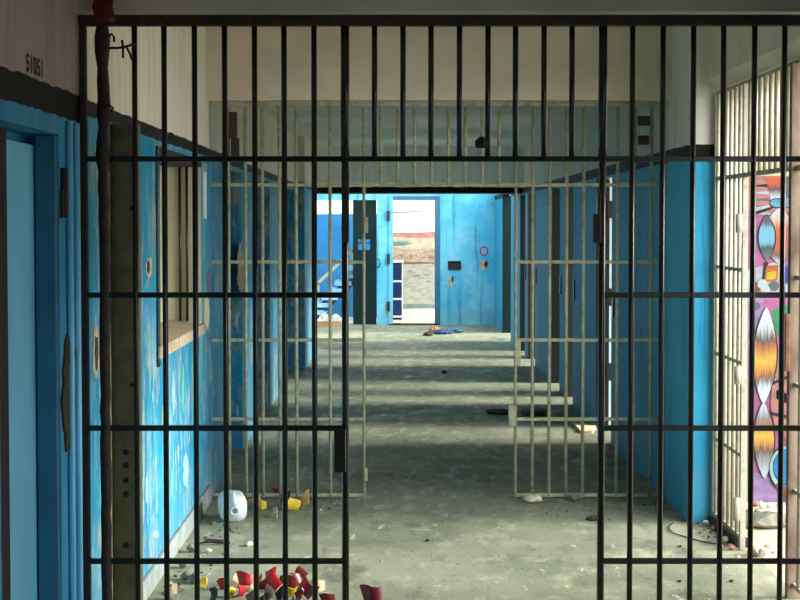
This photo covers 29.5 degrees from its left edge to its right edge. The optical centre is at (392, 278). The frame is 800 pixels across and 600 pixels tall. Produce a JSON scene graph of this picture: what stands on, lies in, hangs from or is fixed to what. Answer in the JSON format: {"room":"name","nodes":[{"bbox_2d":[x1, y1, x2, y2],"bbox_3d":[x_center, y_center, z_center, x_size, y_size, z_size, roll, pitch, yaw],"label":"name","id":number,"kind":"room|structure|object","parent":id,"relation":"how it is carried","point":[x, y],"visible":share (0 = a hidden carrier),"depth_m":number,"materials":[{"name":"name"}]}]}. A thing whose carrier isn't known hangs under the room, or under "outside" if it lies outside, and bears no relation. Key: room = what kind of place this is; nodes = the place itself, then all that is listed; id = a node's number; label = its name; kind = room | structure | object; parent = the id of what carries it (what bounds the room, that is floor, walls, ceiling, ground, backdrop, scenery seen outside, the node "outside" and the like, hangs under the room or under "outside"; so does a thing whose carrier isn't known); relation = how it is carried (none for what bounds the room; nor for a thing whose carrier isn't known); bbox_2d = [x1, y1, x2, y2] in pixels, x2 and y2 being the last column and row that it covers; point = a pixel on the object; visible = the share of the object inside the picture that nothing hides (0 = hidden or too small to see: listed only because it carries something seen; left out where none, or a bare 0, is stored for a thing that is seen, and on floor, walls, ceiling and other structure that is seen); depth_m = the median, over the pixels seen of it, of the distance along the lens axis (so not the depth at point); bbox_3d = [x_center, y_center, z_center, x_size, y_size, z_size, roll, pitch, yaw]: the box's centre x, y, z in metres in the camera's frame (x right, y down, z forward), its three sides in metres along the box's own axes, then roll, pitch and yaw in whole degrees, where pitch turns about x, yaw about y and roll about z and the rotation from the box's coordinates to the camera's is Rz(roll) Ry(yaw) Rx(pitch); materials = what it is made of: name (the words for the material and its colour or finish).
{"room":"prison interior","nodes":[
{"label":"prison interior","id":0,"kind":"room"},
{"bbox_2d":[0,0,83,599],"bbox_3d":[-1.285,0.099,1.360,0.410,3.000,7.910,0,2,0],"label":"wall","id":1,"kind":"structure","parent":0,"point":[40,59],"depth_m":4.91,"materials":[{"name":"paint"}]},
{"bbox_2d":[0,128,67,599],"bbox_3d":[-1.137,0.513,4.628,0.141,1.930,0.810,0,2,0],"label":"door","id":2,"kind":"structure","parent":1,"relation":"in","point":[20,447],"depth_m":4.88,"materials":[{"name":"blue paint"}]},
{"bbox_2d":[66,121,76,599],"bbox_3d":[-1.078,0.463,5.097,0.023,1.975,0.024,0,2,0],"label":"conduit","id":3,"kind":"object","parent":1,"relation":"attached to","point":[69,124],"visible":1,"depth_m":5.08,"materials":[{"name":"metal"}]},
{"bbox_2d":[73,123,82,599],"bbox_3d":[-1.078,0.458,5.208,0.023,1.975,0.024,0,2,0],"label":"conduit","id":4,"kind":"object","parent":1,"relation":"attached to","point":[76,126],"visible":0.95,"depth_m":5.19,"materials":[{"name":"metal"}]},
{"bbox_2d":[79,27,311,599],"bbox_3d":[-1.235,-0.309,12.277,0.510,3.000,13.940,0,2,0],"label":"wall","id":5,"kind":"structure","parent":0,"point":[179,39],"depth_m":8.22,"materials":[{"name":"paint"}]},
{"bbox_2d":[143,484,211,599],"bbox_3d":[-1.081,1.330,7.262,0.018,0.100,3.495,0,2,0],"label":"baseboard","id":6,"kind":"structure","parent":5,"relation":"attached to","point":[155,573],"depth_m":7.56,"materials":[{"name":"paint"}]},
{"bbox_2d":[155,146,206,366],"bbox_3d":[-1.181,-0.135,7.907,0.218,1.020,1.832,0,2,0],"label":"window","id":7,"kind":"structure","parent":5,"relation":"in","point":[180,240],"depth_m":8.60,"materials":[{"name":"beige paint"}]},
{"bbox_2d":[317,214,376,316],"bbox_3d":[-2.103,-0.230,26.385,3.794,1.788,0.150,0,2,0],"label":"wall","id":8,"kind":"structure","parent":0,"point":[322,219],"depth_m":26.30,"materials":[{"name":"blue paint"}]},
{"bbox_2d":[317,200,434,310],"bbox_3d":[0.500,-1.506,28.264,9.000,4.200,0.200,0,2,0],"label":"wall","id":9,"kind":"structure","parent":0,"point":[412,222],"depth_m":28.17,"materials":[{"name":"white paint"}]},
{"bbox_2d":[393,211,434,308],"bbox_3d":[0.418,-0.345,28.193,1.170,1.811,0.020,0,2,0],"label":"mural","id":10,"kind":"object","parent":9,"relation":"attached to","point":[417,250],"visible":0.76,"depth_m":28.20},
{"bbox_2d":[341,311,434,323],"bbox_3d":[-0.005,0.731,27.308,3.590,0.200,5.478,0,2,0],"label":"ground","id":11,"kind":"structure","parent":0,"point":[408,316],"depth_m":26.28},
{"bbox_2d":[317,248,352,318],"bbox_3d":[-0.867,0.034,25.079,1.029,1.518,0.840,0,2,0],"label":"staircase","id":12,"kind":"structure","parent":11,"relation":"on","point":[322,306],"depth_m":24.69,"materials":[{"name":"white metal"}]},
{"bbox_2d":[393,260,403,319],"bbox_3d":[0.025,0.189,25.825,0.306,0.994,0.440,0,2,0],"label":"storage cabinet","id":13,"kind":"object","parent":11,"relation":"on","point":[397,264],"visible":0.59,"depth_m":25.63,"materials":[{"name":"blue plastic"}]},
{"bbox_2d":[317,194,510,324],"bbox_3d":[0.350,-0.562,24.405,4.500,2.600,0.187,0,2,0],"label":"wall","id":14,"kind":"structure","parent":0,"point":[467,221],"depth_m":24.33,"materials":[{"name":"paint"}]},
{"bbox_2d":[353,200,380,323],"bbox_3d":[-0.418,-0.265,24.335,0.445,1.991,0.129,0,2,0],"label":"door","id":15,"kind":"structure","parent":14,"relation":"in","point":[370,205],"depth_m":24.35,"materials":[{"name":"green metal"}]},
{"bbox_2d":[387,196,439,324],"bbox_3d":[0.326,-0.292,24.398,0.853,2.061,0.260,0,2,0],"label":"door frame","id":16,"kind":"structure","parent":14,"relation":"in","point":[391,198],"depth_m":24.29,"materials":[{"name":"blue metal"}]},
{"bbox_2d":[448,261,460,269],"bbox_3d":[0.985,-0.216,24.316,0.208,0.136,0.029,0,2,0],"label":"outlet box","id":17,"kind":"object","parent":14,"relation":"attached to","point":[452,265],"visible":1,"depth_m":24.32,"materials":[{"name":"black paint"}]},
{"bbox_2d":[317,146,521,193],"bbox_3d":[-0.062,-1.385,19.462,3.375,0.585,0.700,0,2,0],"label":"lintel","id":18,"kind":"object","parent":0,"point":[355,168],"visible":0.5,"depth_m":19.11,"materials":[{"name":"paint"}]},
{"bbox_2d":[264,107,588,145],"bbox_3d":[1.400,-1.660,16.302,6.400,0.200,16.300,0,2,0],"label":"ceiling","id":19,"kind":"structure","parent":0,"point":[304,113],"depth_m":14.67,"materials":[{"name":"paint"}]},
{"bbox_2d":[73,0,799,14],"bbox_3d":[0.393,-1.231,5.278,2.966,0.634,0.220,0,2,0],"label":"lintel","id":20,"kind":"object","parent":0,"point":[80,7],"visible":0.67,"depth_m":5.18,"materials":[{"name":"paint"}]},
{"bbox_2d":[92,0,114,21],"bbox_3d":[-0.979,-0.941,5.146,0.077,0.144,0.050,0,2,0],"label":"ribbon","id":21,"kind":"object","parent":20,"relation":"hanging from","point":[102,9],"visible":1,"depth_m":5.14,"materials":[{"name":"red fabric"}]},
{"bbox_2d":[206,27,672,101],"bbox_3d":[0.268,-1.365,8.960,2.715,0.640,0.240,0,2,0],"label":"wall","id":22,"kind":"structure","parent":0,"point":[239,39],"depth_m":8.85,"materials":[{"name":"paint"}]},
{"bbox_2d":[147,324,799,599],"bbox_3d":[-0.005,1.339,11.019,3.590,0.200,27.122,0,2,0],"label":"floor","id":23,"kind":"structure","parent":0,"point":[436,459],"depth_m":9.04,"materials":[{"name":"concrete"}]},
{"bbox_2d":[109,124,142,599],"bbox_3d":[-0.956,0.449,5.423,0.106,1.998,0.095,0,2,0],"label":"upright","id":24,"kind":"object","parent":23,"relation":"on","point":[120,135],"visible":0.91,"depth_m":5.42,"materials":[{"name":"beige paint"}]},
{"bbox_2d":[170,590,173,599],"bbox_3d":[-0.978,1.380,6.639,0.043,0.047,0.066,0,2,-11],"label":"rubble stone","id":25,"kind":"object","parent":23,"relation":"on","point":[171,591],"visible":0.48,"depth_m":6.62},
{"bbox_2d":[172,583,176,593],"bbox_3d":[-0.970,1.376,6.746,0.024,0.046,0.008,0,2,-11],"label":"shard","id":26,"kind":"object","parent":23,"relation":"on","point":[174,586],"visible":0.8,"depth_m":6.74,"materials":[{"name":"beige paper"}]},
{"bbox_2d":[177,585,184,591],"bbox_3d":[-0.946,1.383,6.782,0.038,0.030,0.053,1,2,29],"label":"rubble stone","id":27,"kind":"object","parent":23,"relation":"on","point":[180,588],"visible":1,"depth_m":6.77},
{"bbox_2d":[180,571,191,579],"bbox_3d":[-0.954,1.369,7.008,0.055,0.042,0.044,-1,2,-17],"label":"rubble stone","id":28,"kind":"object","parent":23,"relation":"on","point":[185,575],"visible":0.96,"depth_m":7.00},
{"bbox_2d":[186,542,193,551],"bbox_3d":[-1.003,1.344,7.604,0.062,0.046,0.054,0,2,0],"label":"rubble stone","id":29,"kind":"object","parent":23,"relation":"on","point":[190,547],"visible":0.59,"depth_m":7.59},
{"bbox_2d":[189,573,200,583],"bbox_3d":[-0.903,1.368,6.951,0.058,0.046,0.067,-1,2,-30],"label":"rubble stone","id":30,"kind":"object","parent":23,"relation":"on","point":[191,576],"visible":0.43,"depth_m":6.94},
{"bbox_2d":[200,577,207,587],"bbox_3d":[-0.856,1.369,6.854,0.041,0.052,0.015,0,2,-3],"label":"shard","id":31,"kind":"object","parent":23,"relation":"on","point":[203,582],"visible":0.88,"depth_m":6.86},
{"bbox_2d":[209,586,217,599],"bbox_3d":[-0.781,1.363,6.566,0.024,0.085,0.078,-1,2,-28],"label":"shard","id":32,"kind":"object","parent":23,"relation":"on","point":[214,592],"visible":1,"depth_m":6.56,"materials":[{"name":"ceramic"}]},
{"bbox_2d":[200,539,229,543],"bbox_3d":[-0.921,1.343,7.762,0.180,0.029,0.046,-1,2,-15],"label":"stick","id":33,"kind":"object","parent":23,"relation":"on","point":[216,541],"visible":0.71,"depth_m":7.76,"materials":[{"name":"brown wood"}]},
{"bbox_2d":[216,577,230,588],"bbox_3d":[-0.765,1.365,6.818,0.065,0.064,0.044,1,2,22],"label":"shard","id":34,"kind":"object","parent":23,"relation":"on","point":[220,581],"visible":0.62,"depth_m":6.81,"materials":[{"name":"red ceramic"}]},
{"bbox_2d":[218,490,246,521],"bbox_3d":[-0.885,1.252,8.404,0.151,0.171,0.258,0,2,-11],"label":"plastic jug","id":35,"kind":"object","parent":23,"relation":"on","point":[237,500],"visible":0.9,"depth_m":8.34,"materials":[{"name":"white"}]},
{"bbox_2d":[230,587,235,595],"bbox_3d":[-0.715,1.377,6.692,0.055,0.048,0.019,-1,2,-30],"label":"shard","id":36,"kind":"object","parent":23,"relation":"on","point":[232,589],"visible":0.59,"depth_m":6.69,"materials":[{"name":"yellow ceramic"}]},
{"bbox_2d":[231,573,238,583],"bbox_3d":[-0.714,1.365,6.915,0.053,0.055,0.018,-2,3,-38],"label":"shard","id":37,"kind":"object","parent":23,"relation":"on","point":[234,579],"visible":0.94,"depth_m":6.91,"materials":[{"name":"beige ceramic"}]},
{"bbox_2d":[232,585,246,597],"bbox_3d":[-0.674,1.369,6.675,0.033,0.066,0.065,1,2,30],"label":"shard","id":38,"kind":"object","parent":23,"relation":"on","point":[242,589],"visible":1,"depth_m":6.67,"materials":[{"name":"red ceramic"}]},
{"bbox_2d":[236,571,252,585],"bbox_3d":[-0.668,1.356,6.857,0.082,0.078,0.033,0,2,-2],"label":"shard","id":39,"kind":"object","parent":23,"relation":"on","point":[245,579],"visible":0.72,"depth_m":6.85,"materials":[{"name":"red ceramic"}]},
{"bbox_2d":[245,590,252,599],"bbox_3d":[-0.609,1.371,6.564,0.065,0.070,0.025,-1,2,-28],"label":"shard","id":40,"kind":"object","parent":23,"relation":"on","point":[249,596],"visible":0.57,"depth_m":6.56,"materials":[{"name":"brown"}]},
{"bbox_2d":[246,496,261,505],"bbox_3d":[-0.795,1.282,8.742,0.109,0.085,0.033,-2,3,-42],"label":"scrap","id":41,"kind":"object","parent":23,"relation":"on","point":[249,500],"visible":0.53,"depth_m":8.72,"materials":[{"name":"cardboard"}]},
{"bbox_2d":[259,500,266,509],"bbox_3d":[-0.747,1.296,8.712,0.053,0.060,0.027,-1,2,-20],"label":"scrap","id":42,"kind":"object","parent":23,"relation":"on","point":[262,504],"visible":0.94,"depth_m":8.71,"materials":[{"name":"yellow plastic"}]},
{"bbox_2d":[259,574,271,588],"bbox_3d":[-0.582,1.358,6.818,0.074,0.076,0.058,0,2,-7],"label":"shard","id":43,"kind":"object","parent":23,"relation":"on","point":[262,584],"visible":0.71,"depth_m":6.80,"materials":[{"name":"ceramic"}]},
{"bbox_2d":[264,583,273,599],"bbox_3d":[-0.546,1.362,6.608,0.029,0.084,0.073,1,2,28],"label":"shard","id":44,"kind":"object","parent":23,"relation":"on","point":[269,591],"visible":0.86,"depth_m":6.60,"materials":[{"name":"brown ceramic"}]},
{"bbox_2d":[265,566,276,577],"bbox_3d":[-0.567,1.357,6.993,0.062,0.066,0.040,1,2,20],"label":"shard","id":45,"kind":"object","parent":23,"relation":"on","point":[272,571],"visible":0.59,"depth_m":6.99,"materials":[{"name":"red ceramic"}]},
{"bbox_2d":[270,513,278,521],"bbox_3d":[-0.653,1.314,8.363,0.052,0.050,0.015,0,2,4],"label":"scrap","id":46,"kind":"object","parent":23,"relation":"on","point":[273,518],"visible":1,"depth_m":8.36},
{"bbox_2d":[269,574,282,591],"bbox_3d":[-0.522,1.359,6.784,0.065,0.076,0.025,1,2,27],"label":"shard","id":47,"kind":"object","parent":23,"relation":"on","point":[275,583],"visible":0.91,"depth_m":6.78,"materials":[{"name":"ceramic"}]},
{"bbox_2d":[274,586,282,599],"bbox_3d":[-0.492,1.368,6.569,0.036,0.075,0.078,-2,3,-43],"label":"shard","id":48,"kind":"object","parent":23,"relation":"on","point":[279,593],"visible":0.78,"depth_m":6.58},
{"bbox_2d":[279,574,295,588],"bbox_3d":[-0.474,1.358,6.818,0.076,0.077,0.037,0,2,8],"label":"shard","id":49,"kind":"object","parent":23,"relation":"on","point":[291,579],"visible":0.59,"depth_m":6.81,"materials":[{"name":"red ceramic"}]},
{"bbox_2d":[288,586,297,596],"bbox_3d":[-0.445,1.376,6.692,0.063,0.050,0.028,0,2,-1],"label":"shard","id":50,"kind":"object","parent":23,"relation":"on","point":[291,591],"visible":0.7,"depth_m":6.69,"materials":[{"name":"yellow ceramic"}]},
{"bbox_2d":[288,497,300,509],"bbox_3d":[-0.571,1.286,8.686,0.098,0.081,0.025,-2,3,-36],"label":"scrap","id":51,"kind":"object","parent":23,"relation":"on","point":[293,504],"visible":0.94,"depth_m":8.68,"materials":[{"name":"plastic"}]},
{"bbox_2d":[289,573,301,585],"bbox_3d":[-0.441,1.360,6.855,0.082,0.071,0.034,-1,2,-26],"label":"shard","id":52,"kind":"object","parent":23,"relation":"on","point":[298,576],"visible":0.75,"depth_m":6.85,"materials":[{"name":"red ceramic"}]},
{"bbox_2d":[294,588,303,599],"bbox_3d":[-0.411,1.370,6.584,0.057,0.070,0.024,2,3,40],"label":"shard","id":53,"kind":"object","parent":23,"relation":"on","point":[299,593],"visible":1,"depth_m":6.58,"materials":[{"name":"red ceramic"}]},
{"bbox_2d":[295,565,307,577],"bbox_3d":[-0.425,1.353,7.012,0.065,0.072,0.045,-1,2,-23],"label":"shard","id":54,"kind":"object","parent":23,"relation":"on","point":[299,569],"visible":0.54,"depth_m":7.00,"materials":[{"name":"red ceramic"}]},
{"bbox_2d":[297,489,309,505],"bbox_3d":[-0.520,1.272,8.834,0.076,0.099,0.037,0,2,-9],"label":"scrap","id":55,"kind":"object","parent":23,"relation":"on","point":[304,498],"visible":0.91,"depth_m":8.83,"materials":[{"name":"cardboard"}]},
{"bbox_2d":[296,575,319,599],"bbox_3d":[-0.371,1.349,6.652,0.107,0.106,0.033,0,2,0],"label":"shard","id":56,"kind":"object","parent":23,"relation":"on","point":[304,583],"visible":0.76,"depth_m":6.66,"materials":[{"name":"red ceramic"}]},
{"bbox_2d":[310,580,324,591],"bbox_3d":[-0.336,1.365,6.762,0.072,0.068,0.040,-1,2,-13],"label":"shard","id":57,"kind":"object","parent":23,"relation":"on","point":[321,583],"visible":0.59,"depth_m":6.76,"materials":[{"name":"beige ceramic"}]},
{"bbox_2d":[319,313,328,320],"bbox_3d":[-1.113,0.643,24.485,0.171,0.186,0.150,0,2,0],"label":"plastic bag","id":58,"kind":"object","parent":23,"relation":"on","point":[323,316],"visible":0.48,"depth_m":24.43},
{"bbox_2d":[319,592,334,599],"bbox_3d":[-0.282,1.376,6.537,0.070,0.063,0.039,-2,3,-37],"label":"shard","id":59,"kind":"object","parent":23,"relation":"on","point":[324,596],"visible":1,"depth_m":6.53,"materials":[{"name":"red ceramic"}]},
{"bbox_2d":[317,321,341,326],"bbox_3d":[-1.026,0.713,23.901,0.430,0.090,0.060,0,2,0],"label":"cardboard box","id":60,"kind":"object","parent":23,"relation":"on","point":[319,323],"visible":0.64,"depth_m":23.87,"materials":[{"name":"cardboard"}]},
{"bbox_2d":[332,314,340,320],"bbox_3d":[-0.915,0.648,24.481,0.159,0.176,0.136,0,2,0],"label":"plastic bag","id":61,"kind":"object","parent":23,"relation":"on","point":[335,317],"visible":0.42,"depth_m":24.43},
{"bbox_2d":[359,584,382,599],"bbox_3d":[-0.096,1.362,6.538,0.115,0.090,0.048,1,2,16],"label":"shard","id":62,"kind":"object","parent":23,"relation":"on","point":[368,592],"visible":1,"depth_m":6.53,"materials":[{"name":"red ceramic"}]},
{"bbox_2d":[428,325,439,332],"bbox_3d":[0.628,0.749,22.793,0.211,0.100,0.327,0,2,0],"label":"rag","id":63,"kind":"object","parent":23,"relation":"on","point":[431,329],"visible":0.74,"depth_m":22.70,"materials":[{"name":"fabric"}]},
{"bbox_2d":[210,102,666,498],"bbox_3d":[0.268,0.134,9.008,2.691,2.359,0.042,0,2,0],"label":"bars","id":64,"kind":"object","parent":23,"relation":"on","point":[232,116],"visible":0.9,"depth_m":9.00,"materials":[{"name":"beige paint"}]},
{"bbox_2d":[78,15,799,599],"bbox_3d":[0.323,0.269,5.323,2.826,2.366,0.058,0,2,0],"label":"bars","id":65,"kind":"object","parent":23,"relation":"on","point":[102,157],"visible":1,"depth_m":5.31,"materials":[{"name":"black paint"}]},
{"bbox_2d":[475,136,487,147],"bbox_3d":[0.306,-0.473,5.266,0.046,0.042,0.034,0,2,0],"label":"padlock","id":66,"kind":"object","parent":65,"relation":"attached to","point":[481,142],"visible":1,"depth_m":5.25,"materials":[{"name":"metal"}]},
{"bbox_2d":[434,329,451,333],"bbox_3d":[0.742,0.777,22.454,0.285,0.070,0.357,0,2,0],"label":"rag","id":67,"kind":"object","parent":23,"relation":"on","point":[438,331],"visible":1,"depth_m":22.35,"materials":[{"name":"blue fabric"}]},
{"bbox_2d":[155,491,739,599],"bbox_3d":[0.332,1.348,7.924,2.761,0.014,2.764,0,2,0],"label":"debris","id":68,"kind":"object","parent":23,"relation":"on","point":[171,583],"visible":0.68,"depth_m":8.08,"materials":[{"name":"brown wood"}]},
{"bbox_2d":[447,327,463,332],"bbox_3d":[0.911,0.759,22.751,0.291,0.085,0.332,0,2,0],"label":"rag","id":69,"kind":"object","parent":23,"relation":"on","point":[452,329],"visible":0.8,"depth_m":22.64,"materials":[{"name":"teal fabric"}]},
{"bbox_2d":[486,409,507,414],"bbox_3d":[0.925,1.144,13.137,0.238,0.033,0.299,0,2,0],"label":"bundle","id":70,"kind":"object","parent":23,"relation":"on","point":[491,411],"visible":0.78,"depth_m":13.05,"materials":[{"name":"fabric"}]},
{"bbox_2d":[519,407,546,415],"bbox_3d":[1.208,1.135,13.073,0.240,0.055,0.322,0,2,0],"label":"bundle","id":71,"kind":"object","parent":23,"relation":"on","point":[537,410],"visible":0.78,"depth_m":12.99,"materials":[{"name":"grey fabric"}]},
{"bbox_2d":[523,494,542,502],"bbox_3d":[0.821,1.292,8.931,0.118,0.051,0.100,0,2,0],"label":"rubble stone","id":72,"kind":"object","parent":23,"relation":"on","point":[534,498],"visible":1,"depth_m":8.89,"materials":[{"name":"stone"}]},
{"bbox_2d":[569,492,584,501],"bbox_3d":[1.085,1.287,8.962,0.097,0.058,0.092,0,2,0],"label":"rubble stone","id":73,"kind":"object","parent":23,"relation":"on","point":[577,496],"visible":1,"depth_m":8.94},
{"bbox_2d":[571,421,595,433],"bbox_3d":[1.545,1.185,12.207,0.165,0.020,0.683,0,2,0],"label":"board","id":74,"kind":"object","parent":23,"relation":"on","point":[589,427],"visible":0.76,"depth_m":12.14,"materials":[{"name":"beige wood"}]},
{"bbox_2d":[586,515,596,520],"bbox_3d":[1.115,1.324,8.422,0.096,0.024,0.084,0,2,0],"label":"rag","id":75,"kind":"object","parent":23,"relation":"on","point":[593,517],"visible":0.63,"depth_m":8.39,"materials":[{"name":"fabric"}]},
{"bbox_2d":[668,523,715,543],"bbox_3d":[1.539,1.345,8.029,0.111,0.007,0.557,0,2,-13],"label":"cable","id":76,"kind":"object","parent":23,"relation":"on","point":[671,523],"visible":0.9,"depth_m":7.94,"materials":[{"name":"rubber"}]},
{"bbox_2d":[711,431,717,517],"bbox_3d":[1.746,1.033,8.069,0.080,0.465,0.145,0,2,0],"label":"bars","id":77,"kind":"object","parent":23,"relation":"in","point":[714,433],"depth_m":8.26,"materials":[{"name":"paint"}]},
{"bbox_2d":[712,298,718,424],"bbox_3d":[1.746,0.440,8.046,0.080,0.680,0.145,0,2,0],"label":"bars","id":78,"kind":"object","parent":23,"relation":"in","point":[715,300],"depth_m":8.24,"materials":[{"name":"paint"}]},
{"bbox_2d":[713,162,719,291],"bbox_3d":[1.746,-0.273,8.020,0.080,0.685,0.145,0,2,0],"label":"window grille","id":79,"kind":"object","parent":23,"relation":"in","point":[716,164],"depth_m":8.22,"materials":[{"name":"metal"}]},
{"bbox_2d":[714,90,719,155],"bbox_3d":[1.746,-0.816,8.004,0.080,0.339,0.136,0,2,0],"label":"window grille","id":80,"kind":"object","parent":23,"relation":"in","point":[717,94],"depth_m":8.19,"materials":[{"name":"metal"}]},
{"bbox_2d":[722,536,728,542],"bbox_3d":[1.706,1.341,7.818,0.032,0.036,0.044,-1,2,-25],"label":"rubble stone","id":81,"kind":"object","parent":23,"relation":"on","point":[724,538],"visible":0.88,"depth_m":7.81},
{"bbox_2d":[708,515,746,547],"bbox_3d":[1.766,1.329,8.019,0.080,0.045,0.637,0,2,0],"label":"kerb","id":82,"kind":"object","parent":23,"relation":"on","point":[733,539],"visible":0.43,"depth_m":7.86,"materials":[{"name":"black concrete"}]},
{"bbox_2d":[726,543,735,549],"bbox_3d":[1.702,1.349,7.652,0.045,0.033,0.036,0,2,8],"label":"rubble stone","id":83,"kind":"object","parent":23,"relation":"on","point":[730,546],"visible":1,"depth_m":7.64,"materials":[{"name":"brick"}]},
{"bbox_2d":[723,431,745,549],"bbox_3d":[1.746,1.029,7.604,0.080,0.598,0.501,0,2,0],"label":"bars","id":84,"kind":"object","parent":23,"relation":"in","point":[734,442],"depth_m":7.75,"materials":[{"name":"paint"}]},
{"bbox_2d":[723,298,746,424],"bbox_3d":[1.746,0.424,7.583,0.080,0.676,0.505,0,2,0],"label":"bars","id":85,"kind":"object","parent":23,"relation":"in","point":[735,309],"depth_m":7.81,"materials":[{"name":"paint"}]},
{"bbox_2d":[724,162,750,291],"bbox_3d":[1.746,-0.255,7.536,0.080,0.662,0.548,0,2,0],"label":"window grille","id":86,"kind":"object","parent":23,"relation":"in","point":[737,174],"depth_m":7.79,"materials":[{"name":"metal"}]},
{"bbox_2d":[726,78,750,155],"bbox_3d":[1.746,-0.783,7.514,0.080,0.369,0.536,0,2,0],"label":"window grille","id":87,"kind":"object","parent":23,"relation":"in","point":[738,122],"depth_m":7.68,"materials":[{"name":"metal"}]},
{"bbox_2d":[756,162,780,175],"bbox_3d":[1.746,-0.506,6.913,0.080,0.063,0.444,0,2,0],"label":"window grille","id":88,"kind":"object","parent":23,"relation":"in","point":[767,166],"depth_m":7.10,"materials":[{"name":"metal"}]},
{"bbox_2d":[784,298,799,424],"bbox_3d":[1.746,0.357,6.497,0.080,0.556,0.254,0,2,0],"label":"window grille","id":89,"kind":"object","parent":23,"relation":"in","point":[792,317],"depth_m":6.62,"materials":[{"name":"metal"}]},
{"bbox_2d":[785,431,799,557],"bbox_3d":[1.746,0.926,6.486,0.080,0.579,0.232,0,2,0],"label":"bars","id":90,"kind":"object","parent":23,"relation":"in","point":[792,519],"depth_m":6.64,"materials":[{"name":"paint"}]},
{"bbox_2d":[785,564,799,598],"bbox_3d":[1.746,1.290,6.493,0.080,0.191,0.231,0,2,0],"label":"bars","id":91,"kind":"object","parent":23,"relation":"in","point":[792,571],"depth_m":6.66,"materials":[{"name":"paint"}]},
{"bbox_2d":[786,58,799,155],"bbox_3d":[1.746,-0.725,6.477,0.080,0.408,0.212,0,2,0],"label":"window grille","id":92,"kind":"object","parent":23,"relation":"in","point":[793,67],"depth_m":6.58,"materials":[{"name":"metal"}]},
{"bbox_2d":[786,162,799,291],"bbox_3d":[1.746,-0.221,6.485,0.080,0.557,0.231,0,2,0],"label":"window grille","id":93,"kind":"object","parent":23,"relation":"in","point":[793,168],"depth_m":6.60,"materials":[{"name":"metal"}]},
{"bbox_2d":[494,27,716,522],"bbox_3d":[1.713,-0.459,16.297,0.176,3.000,16.040,0,2,0],"label":"wall","id":94,"kind":"structure","parent":0,"point":[677,118],"depth_m":9.45,"materials":[{"name":"paint"}]},
{"bbox_2d":[502,196,510,332],"bbox_3d":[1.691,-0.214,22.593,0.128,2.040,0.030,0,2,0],"label":"door","id":95,"kind":"structure","parent":94,"relation":"attached to","point":[506,225],"depth_m":22.58,"materials":[{"name":"green metal"}]},
{"bbox_2d":[520,195,525,350],"bbox_3d":[2.046,-0.055,19.006,0.867,1.990,0.910,0,2,0],"label":"door","id":96,"kind":"structure","parent":94,"relation":"in","point":[522,197],"depth_m":19.44,"materials":[{"name":"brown metal"}]},
{"bbox_2d":[528,194,536,358],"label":"door","id":97,"kind":"structure","parent":94,"relation":"in","point":[529,195],"depth_m":18.29,"materials":[{"name":"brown metal"}]},
{"bbox_2d":[552,189,561,382],"bbox_3d":[2.046,0.091,15.109,0.867,1.990,0.910,0,2,0],"label":"door","id":98,"kind":"structure","parent":94,"relation":"in","point":[556,278],"depth_m":15.54,"materials":[{"name":"blue metal"}]},
{"bbox_2d":[568,187,574,396],"bbox_3d":[1.982,0.134,13.967,0.737,1.990,0.825,0,2,0],"label":"door","id":99,"kind":"structure","parent":94,"relation":"in","point":[571,283],"depth_m":14.31,"materials":[{"name":"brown metal"}]},
{"bbox_2d":[596,179,614,427],"bbox_3d":[2.106,0.220,11.662,0.986,1.990,1.029,0,2,0],"label":"door","id":100,"kind":"structure","parent":94,"relation":"in","point":[608,202],"depth_m":12.16,"materials":[{"name":"blue metal"}]},
{"bbox_2d":[609,178,611,416],"bbox_3d":[2.362,-0.121,12.624,1.275,2.600,0.120,0,2,0],"label":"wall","id":101,"kind":"structure","parent":0,"point":[610,247],"depth_m":12.57,"materials":[{"name":"paint"}]},
{"bbox_2d":[609,421,785,582],"bbox_3d":[8.895,1.282,12.557,14.210,0.200,35.000,0,2,0],"label":"ground","id":102,"kind":"structure","parent":0,"point":[761,536],"depth_m":7.98,"materials":[{"name":"concrete"}]},
{"bbox_2d":[753,545,762,555],"bbox_3d":[1.802,1.343,7.516,0.070,0.055,0.075,0,2,0],"label":"rubble stone","id":103,"kind":"object","parent":102,"relation":"on","point":[756,548],"visible":0.48,"depth_m":7.49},
{"bbox_2d":[758,548,770,557],"bbox_3d":[1.812,1.343,7.429,0.060,0.060,0.072,1,3,33],"label":"rubble stone","id":104,"kind":"object","parent":102,"relation":"on","point":[763,552],"visible":0.88,"depth_m":7.41,"materials":[{"name":"stone"}]},
{"bbox_2d":[745,511,785,527],"bbox_3d":[2.020,1.298,8.203,0.297,0.094,0.141,0,2,0],"label":"rubble slab","id":105,"kind":"object","parent":102,"relation":"on","point":[763,519],"visible":0.59,"depth_m":8.15,"materials":[{"name":"concrete"}]},
{"bbox_2d":[764,543,776,552],"bbox_3d":[1.884,1.343,7.581,0.061,0.049,0.086,-1,2,-25],"label":"rubble stone","id":106,"kind":"object","parent":102,"relation":"on","point":[771,547],"visible":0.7,"depth_m":7.55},
{"bbox_2d":[707,27,799,90],"bbox_3d":[1.831,-1.285,6.803,0.250,0.640,2.872,0,2,0],"label":"lintel","id":107,"kind":"object","parent":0,"point":[739,39],"visible":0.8,"depth_m":7.40,"materials":[{"name":"paint"}]},
{"bbox_2d":[746,86,788,501],"bbox_3d":[3.163,-0.385,8.969,2.875,3.400,0.150,0,2,0],"label":"wall","id":108,"kind":"structure","parent":0,"point":[787,173],"depth_m":8.92,"materials":[{"name":"paint"}]},
{"bbox_2d":[748,176,788,501],"bbox_3d":[2.442,0.357,8.910,0.735,1.917,0.015,0,2,0],"label":"mural","id":109,"kind":"object","parent":108,"relation":"attached to","point":[767,273],"visible":0.62,"depth_m":8.91},
{"bbox_2d":[757,66,781,155],"bbox_3d":[1.746,-0.748,6.901,0.080,0.394,0.441,0,2,0],"label":"window grille","id":110,"kind":"object","parent":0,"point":[765,126],"depth_m":7.06,"materials":[{"name":"metal"}]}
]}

